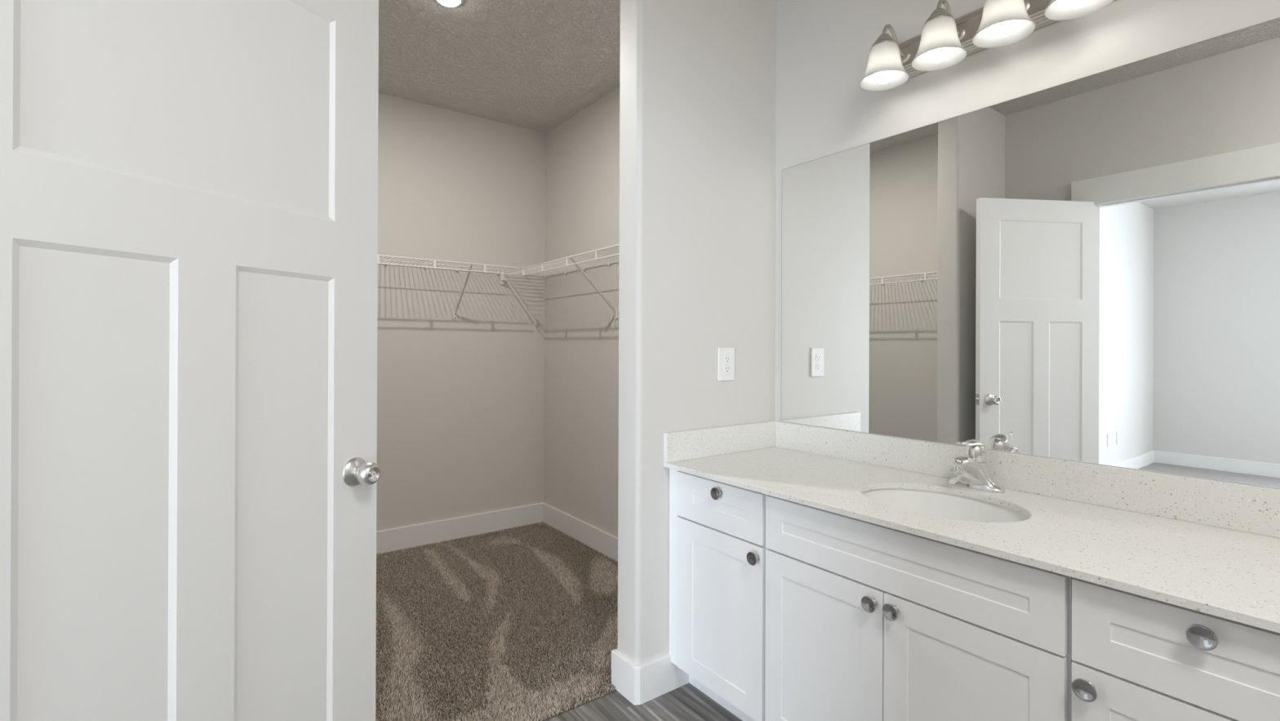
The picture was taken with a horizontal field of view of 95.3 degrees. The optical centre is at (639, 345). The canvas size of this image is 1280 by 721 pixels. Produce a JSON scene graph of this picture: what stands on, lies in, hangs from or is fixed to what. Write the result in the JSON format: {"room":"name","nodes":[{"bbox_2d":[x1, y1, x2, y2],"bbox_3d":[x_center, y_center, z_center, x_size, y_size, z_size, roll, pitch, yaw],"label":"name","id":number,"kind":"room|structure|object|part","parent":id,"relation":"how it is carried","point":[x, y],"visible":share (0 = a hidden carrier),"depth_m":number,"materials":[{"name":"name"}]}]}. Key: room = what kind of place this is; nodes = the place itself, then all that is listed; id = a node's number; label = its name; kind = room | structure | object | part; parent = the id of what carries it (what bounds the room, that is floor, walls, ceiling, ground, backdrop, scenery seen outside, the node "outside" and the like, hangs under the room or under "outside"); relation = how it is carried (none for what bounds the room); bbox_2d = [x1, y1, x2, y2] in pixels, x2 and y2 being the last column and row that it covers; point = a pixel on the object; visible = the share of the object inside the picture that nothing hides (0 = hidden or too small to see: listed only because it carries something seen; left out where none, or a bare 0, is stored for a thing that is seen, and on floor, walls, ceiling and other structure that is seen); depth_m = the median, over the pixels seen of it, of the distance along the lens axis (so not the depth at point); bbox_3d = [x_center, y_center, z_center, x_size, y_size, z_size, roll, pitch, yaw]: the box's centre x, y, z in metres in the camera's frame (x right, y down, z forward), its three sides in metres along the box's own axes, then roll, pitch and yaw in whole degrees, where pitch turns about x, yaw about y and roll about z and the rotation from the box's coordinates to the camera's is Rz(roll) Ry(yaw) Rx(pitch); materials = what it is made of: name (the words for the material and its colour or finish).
{"room":"bathroom","nodes":[
{"label":"bathroom","id":0,"kind":"room"},
{"bbox_2d":[376,93,545,530],"bbox_3d":[-1.587,-0.130,3.519,2.420,2.743,0.120,0,0,-36],"label":"wall","id":1,"kind":"structure","parent":0,"point":[460,402],"depth_m":3.75,"materials":[{"name":"white paint"}]},
{"bbox_2d":[377,254,518,320],"bbox_3d":[-1.465,-0.329,3.340,1.518,0.336,0.311,0,0,-36],"label":"wire shelf","id":2,"kind":"object","parent":1,"relation":"attached to","point":[454,314],"visible":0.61,"depth_m":3.53,"materials":[{"name":"white metal"}]},
{"bbox_3d":[-1.552,-0.491,3.458,1.516,0.006,0.006,0,0,-36],"label":"cross rod","id":3,"kind":"part","parent":2,"relation":"part of","materials":[{"name":"white plastic"}]},
{"bbox_3d":[-1.466,-0.490,3.342,1.516,0.005,0.005,0,0,-36],"label":"cross rod","id":4,"kind":"part","parent":2,"relation":"part of","materials":[{"name":"white plastic"}]},
{"bbox_3d":[-1.376,-0.491,3.219,1.518,0.006,0.007,0,0,-36],"label":"rail","id":5,"kind":"part","parent":2,"relation":"part of","materials":[{"name":"white plastic"}]},
{"bbox_3d":[-1.378,-0.448,3.222,1.518,0.006,0.006,0,0,-36],"label":"lip rail","id":6,"kind":"part","parent":2,"relation":"part of","materials":[{"name":"white plastic"}]},
{"bbox_2d":[376,502,544,554],"bbox_3d":[-1.552,1.171,3.464,2.180,0.141,0.014,0,0,-36],"label":"baseboard","id":7,"kind":"structure","parent":1,"relation":"attached to","point":[420,534],"depth_m":3.73,"materials":[{"name":"white paint"}]},
{"bbox_2d":[377,0,620,133],"bbox_3d":[-1.308,-1.534,-0.308,6.558,0.060,6.612,0,0,-36],"label":"ceiling","id":8,"kind":"structure","parent":0,"point":[531,64],"depth_m":3.02,"materials":[{"name":"white paint"}]},
{"bbox_2d":[435,0,462,7],"bbox_3d":[-0.826,-1.488,2.510,0.124,0.022,0.124,0,0,-36],"label":"recessed light","id":9,"kind":"object","parent":8,"relation":"in","point":[451,3],"visible":1,"depth_m":2.52,"materials":[{"name":"white glass"}]},
{"bbox_2d":[375,524,742,720],"bbox_3d":[-0.057,1.271,1.425,2.468,0.050,5.312,0,0,-36],"label":"floor","id":10,"kind":"structure","parent":0,"point":[686,702],"depth_m":2.04,"materials":[{"name":"brown carpet"}]},
{"bbox_2d":[375,521,617,720],"bbox_3d":[-0.825,1.236,2.776,1.809,0.016,1.972,0,0,-36],"label":"carpet","id":11,"kind":"object","parent":10,"relation":"on","point":[516,538],"visible":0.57,"depth_m":2.58,"materials":[{"name":"brown carpet"}]},
{"bbox_2d":[668,468,768,720],"bbox_3d":[0.459,0.844,2.097,0.598,0.810,0.452,0,0,-36],"label":"vanity cabinet","id":12,"kind":"object","parent":10,"relation":"on","point":[717,628],"visible":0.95,"depth_m":1.91,"materials":[{"name":"white paint"}]},
{"bbox_3d":[0.252,0.480,1.898,0.025,0.040,0.040,0,0,-36],"label":"knob","id":13,"kind":"part","parent":12,"relation":"part of","materials":[{"name":"silver metal"}]},
{"bbox_3d":[0.259,0.527,1.924,0.018,0.155,0.398,0,0,-36],"label":"drawer","id":14,"kind":"part","parent":12,"relation":"part of","materials":[{"name":"white paint"}]},
{"bbox_3d":[0.346,0.644,1.769,0.025,0.040,0.040,0,0,-36],"label":"knob","id":15,"kind":"part","parent":12,"relation":"part of","materials":[{"name":"silver metal"}]},
{"bbox_2d":[764,494,1071,720],"bbox_3d":[0.822,0.845,1.605,0.598,0.810,0.770,0,0,-36],"label":"vanity cabinet","id":16,"kind":"object","parent":10,"relation":"on","point":[865,620],"visible":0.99,"depth_m":1.40,"materials":[{"name":"white paint"}]},
{"bbox_3d":[0.495,0.878,1.601,0.018,0.532,0.378,0,0,-36],"label":"door","id":17,"kind":"part","parent":16,"relation":"part of","materials":[{"name":"white paint"}]},
{"bbox_3d":[0.576,0.643,1.456,0.025,0.040,0.040,0,0,-36],"label":"knob","id":18,"kind":"part","parent":16,"relation":"part of","materials":[{"name":"silver metal"}]},
{"bbox_3d":[0.610,0.641,1.410,0.025,0.040,0.040,0,0,-36],"label":"knob","id":19,"kind":"part","parent":16,"relation":"part of","materials":[{"name":"silver metal"}]},
{"bbox_2d":[663,446,1279,632],"bbox_3d":[0.814,0.431,1.619,0.600,0.016,1.644,0,0,-36],"label":"countertop","id":20,"kind":"structure","parent":16,"relation":"on","point":[1233,575],"depth_m":1.30,"materials":[{"name":"white stone"}]},
{"bbox_2d":[663,420,777,462],"bbox_3d":[0.333,0.368,2.273,0.600,0.106,0.020,0,0,-36],"label":"side splash","id":21,"kind":"object","parent":20,"relation":"on","point":[683,445],"visible":0.93,"depth_m":2.24,"materials":[{"name":"white stone"}]},
{"bbox_2d":[862,488,1029,522],"bbox_3d":[0.817,0.514,1.594,0.376,0.150,0.480,0,0,-36],"label":"sink basin","id":22,"kind":"object","parent":20,"relation":"in","point":[942,504],"visible":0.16,"depth_m":1.74,"materials":[{"name":"white ceramic"}]},
{"bbox_2d":[947,439,1004,493],"bbox_3d":[0.960,0.350,1.707,0.152,0.147,0.159,0,0,-36],"label":"faucet","id":23,"kind":"object","parent":20,"relation":"on","point":[971,469],"visible":1,"depth_m":1.70,"materials":[{"name":"silver metal"}]},
{"bbox_3d":[0.948,0.353,1.698,0.124,0.063,0.058,0,0,-36],"label":"spout","id":24,"kind":"part","parent":23,"relation":"part of","materials":[{"name":"silver metal"}]},
{"bbox_3d":[0.963,0.289,1.709,0.115,0.025,0.058,0,0,-36],"label":"lever","id":25,"kind":"part","parent":23,"relation":"part of","materials":[{"name":"silver metal"}]},
{"bbox_3d":[0.998,0.313,1.735,0.057,0.059,0.057,0,0,-36],"label":"handle","id":26,"kind":"part","parent":23,"relation":"part of","materials":[{"name":"silver metal"}]},
{"bbox_3d":[0.721,0.878,1.294,0.018,0.532,0.379,0,0,-36],"label":"door","id":27,"kind":"part","parent":16,"relation":"part of","materials":[{"name":"white paint"}]},
{"bbox_3d":[0.624,0.794,1.459,0.019,0.710,0.770,0,0,-36],"label":"frame","id":28,"kind":"part","parent":16,"relation":"part of","materials":[{"name":"white paint"}]},
{"bbox_2d":[1071,577,1279,720],"bbox_3d":[1.170,0.846,1.131,0.598,0.810,0.404,0,0,-36],"label":"vanity cabinet","id":29,"kind":"object","parent":10,"relation":"on","point":[1135,657],"visible":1,"depth_m":1.02,"materials":[{"name":"white paint"}]},
{"bbox_3d":[0.840,0.645,1.098,0.025,0.040,0.040,0,0,-36],"label":"knob","id":30,"kind":"part","parent":29,"relation":"part of","materials":[{"name":"silver metal"}]},
{"bbox_3d":[0.957,0.879,0.974,0.018,0.532,0.393,0,0,-36],"label":"door","id":31,"kind":"part","parent":29,"relation":"part of","materials":[{"name":"white paint"}]},
{"bbox_3d":[0.935,0.482,0.969,0.025,0.040,0.040,0,0,-36],"label":"knob","id":32,"kind":"part","parent":29,"relation":"part of","materials":[{"name":"silver metal"}]},
{"bbox_2d":[617,0,776,664],"bbox_3d":[0.246,-0.124,2.298,0.715,2.743,0.124,0,0,-36],"label":"wall","id":33,"kind":"structure","parent":0,"point":[698,77],"depth_m":2.15,"materials":[{"name":"white paint"}]},
{"bbox_2d":[611,648,688,704],"bbox_3d":[0.049,1.182,2.156,0.270,0.130,0.154,0,0,-36],"label":"baseboard","id":34,"kind":"structure","parent":33,"relation":"attached to","point":[641,683],"depth_m":2.07,"materials":[{"name":"white paint"}]},
{"bbox_2d":[717,347,734,381],"bbox_3d":[0.339,0.073,2.284,0.090,0.130,0.009,0,0,-36],"label":"outlet","id":35,"kind":"object","parent":33,"relation":"attached to","point":[726,356],"visible":1,"depth_m":2.28,"materials":[{"name":"white plastic"}]},
{"bbox_2d":[724,365,730,373],"bbox_3d":[0.341,0.092,2.281,0.034,0.029,0.002,0,0,-36],"label":"receptacle","id":36,"kind":"object","parent":35,"relation":"attached to","point":[726,368],"depth_m":2.28,"materials":[{"name":"grey plastic"}]},
{"bbox_2d":[724,355,730,362],"bbox_3d":[0.341,0.053,2.281,0.034,0.029,0.002,0,0,-36],"label":"receptacle","id":37,"kind":"object","parent":35,"relation":"attached to","point":[726,357],"depth_m":2.28,"materials":[{"name":"grey plastic"}]},
{"bbox_2d":[543,0,1279,537],"bbox_3d":[0.921,-0.121,2.067,0.140,2.743,5.192,0,0,-36],"label":"wall","id":38,"kind":"structure","parent":0,"point":[824,46],"depth_m":2.37,"materials":[{"name":"white paint"}]},
{"bbox_2d":[500,244,619,318],"bbox_3d":[-0.230,-0.327,3.234,0.331,0.342,1.940,0,0,-36],"label":"wire shelf","id":39,"kind":"object","parent":38,"relation":"attached to","point":[524,271],"visible":0.58,"depth_m":3.42,"materials":[{"name":"white metal"}]},
{"bbox_3d":[-0.341,-0.487,3.151,0.007,0.006,1.940,0,0,-36],"label":"rail","id":40,"kind":"part","parent":39,"relation":"part of","materials":[{"name":"white plastic"}]},
{"bbox_3d":[-0.338,-0.444,3.154,0.006,0.006,1.940,0,0,-36],"label":"lip rail","id":41,"kind":"part","parent":39,"relation":"part of","materials":[{"name":"white plastic"}]},
{"bbox_3d":[-0.102,-0.486,3.327,0.006,0.006,1.938,0,0,-36],"label":"cross rod","id":42,"kind":"part","parent":39,"relation":"part of","materials":[{"name":"white plastic"}]},
{"bbox_2d":[542,502,617,562],"bbox_3d":[-0.103,1.177,3.321,0.014,0.141,1.934,0,0,-36],"label":"baseboard","id":43,"kind":"structure","parent":38,"relation":"attached to","point":[604,542],"depth_m":3.66,"materials":[{"name":"white paint"}]},
{"bbox_2d":[859,0,1115,90],"bbox_3d":[0.985,-0.956,1.712,0.225,0.200,0.684,0,0,-36],"label":"vanity light","id":44,"kind":"object","parent":38,"relation":"attached to","point":[944,42],"visible":1,"depth_m":1.73,"materials":[{"name":"white glass"}]},
{"bbox_3d":[0.796,-0.896,1.905,0.059,0.080,0.059,0,0,-36],"label":"bulb","id":45,"kind":"part","parent":44,"relation":"part of","materials":[{"name":"white glass"}]},
{"bbox_3d":[0.796,-0.922,1.905,0.150,0.118,0.150,0,0,-36],"label":"lamp shade","id":46,"kind":"part","parent":44,"relation":"part of","materials":[{"name":"white glass"}]},
{"bbox_3d":[0.843,-1.007,1.939,0.127,0.099,0.042,0,0,-36],"label":"lamp arm","id":47,"kind":"part","parent":44,"relation":"part of","materials":[{"name":"silver metal"}]},
{"bbox_3d":[0.902,-0.896,1.761,0.059,0.080,0.059,0,0,-36],"label":"bulb","id":48,"kind":"part","parent":44,"relation":"part of","materials":[{"name":"white glass"}]},
{"bbox_3d":[0.902,-0.922,1.761,0.150,0.118,0.150,0,0,-36],"label":"lamp shade","id":49,"kind":"part","parent":44,"relation":"part of","materials":[{"name":"white glass"}]},
{"bbox_3d":[0.949,-1.007,1.795,0.127,0.099,0.042,0,0,-36],"label":"lamp arm","id":50,"kind":"part","parent":44,"relation":"part of","materials":[{"name":"silver metal"}]},
{"bbox_3d":[1.007,-0.896,1.618,0.059,0.080,0.059,0,0,-36],"label":"bulb","id":51,"kind":"part","parent":44,"relation":"part of","materials":[{"name":"white glass"}]},
{"bbox_3d":[1.008,-0.922,1.618,0.150,0.118,0.150,0,0,-36],"label":"lamp shade","id":52,"kind":"part","parent":44,"relation":"part of","materials":[{"name":"white glass"}]},
{"bbox_3d":[1.054,-1.006,1.652,0.127,0.099,0.042,0,0,-36],"label":"lamp arm","id":53,"kind":"part","parent":44,"relation":"part of","materials":[{"name":"silver metal"}]},
{"bbox_3d":[1.113,-0.896,1.474,0.059,0.080,0.059,0,0,-36],"label":"bulb","id":54,"kind":"part","parent":44,"relation":"part of","materials":[{"name":"white glass"}]},
{"bbox_3d":[1.113,-0.921,1.475,0.150,0.118,0.150,0,0,-36],"label":"lamp shade","id":55,"kind":"part","parent":44,"relation":"part of","materials":[{"name":"white glass"}]},
{"bbox_2d":[775,421,1279,537],"bbox_3d":[1.054,0.371,1.783,0.019,0.106,1.624,0,0,-36],"label":"backsplash","id":56,"kind":"structure","parent":38,"relation":"attached to","point":[1255,509],"depth_m":1.58,"materials":[{"name":"white stone"}]},
{"bbox_2d":[781,17,1279,488],"bbox_3d":[1.060,-0.206,1.791,0.004,1.048,1.584,0,0,-36],"label":"mirror","id":57,"kind":"object","parent":38,"relation":"attached to","point":[1086,269],"visible":0.89,"depth_m":1.62,"materials":[{"name":"silver mirror"}]},
{"bbox_3d":[-0.385,-0.129,-0.103,0.120,2.743,3.244,0,0,-36],"label":"wall","id":58,"kind":"structure","parent":0,"visible":0},
{"bbox_2d":[0,0,380,720],"bbox_3d":[-0.782,0.190,1.074,0.162,2.075,0.761,0,0,20],"label":"door","id":59,"kind":"structure","parent":58,"relation":"in","point":[189,469],"depth_m":1.04,"materials":[{"name":"white paint"}]},
{"bbox_3d":[-0.625,0.293,1.338,0.041,0.052,0.052,0,0,24],"label":"knob","id":60,"kind":"part","parent":59,"relation":"part of","materials":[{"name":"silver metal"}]}
]}

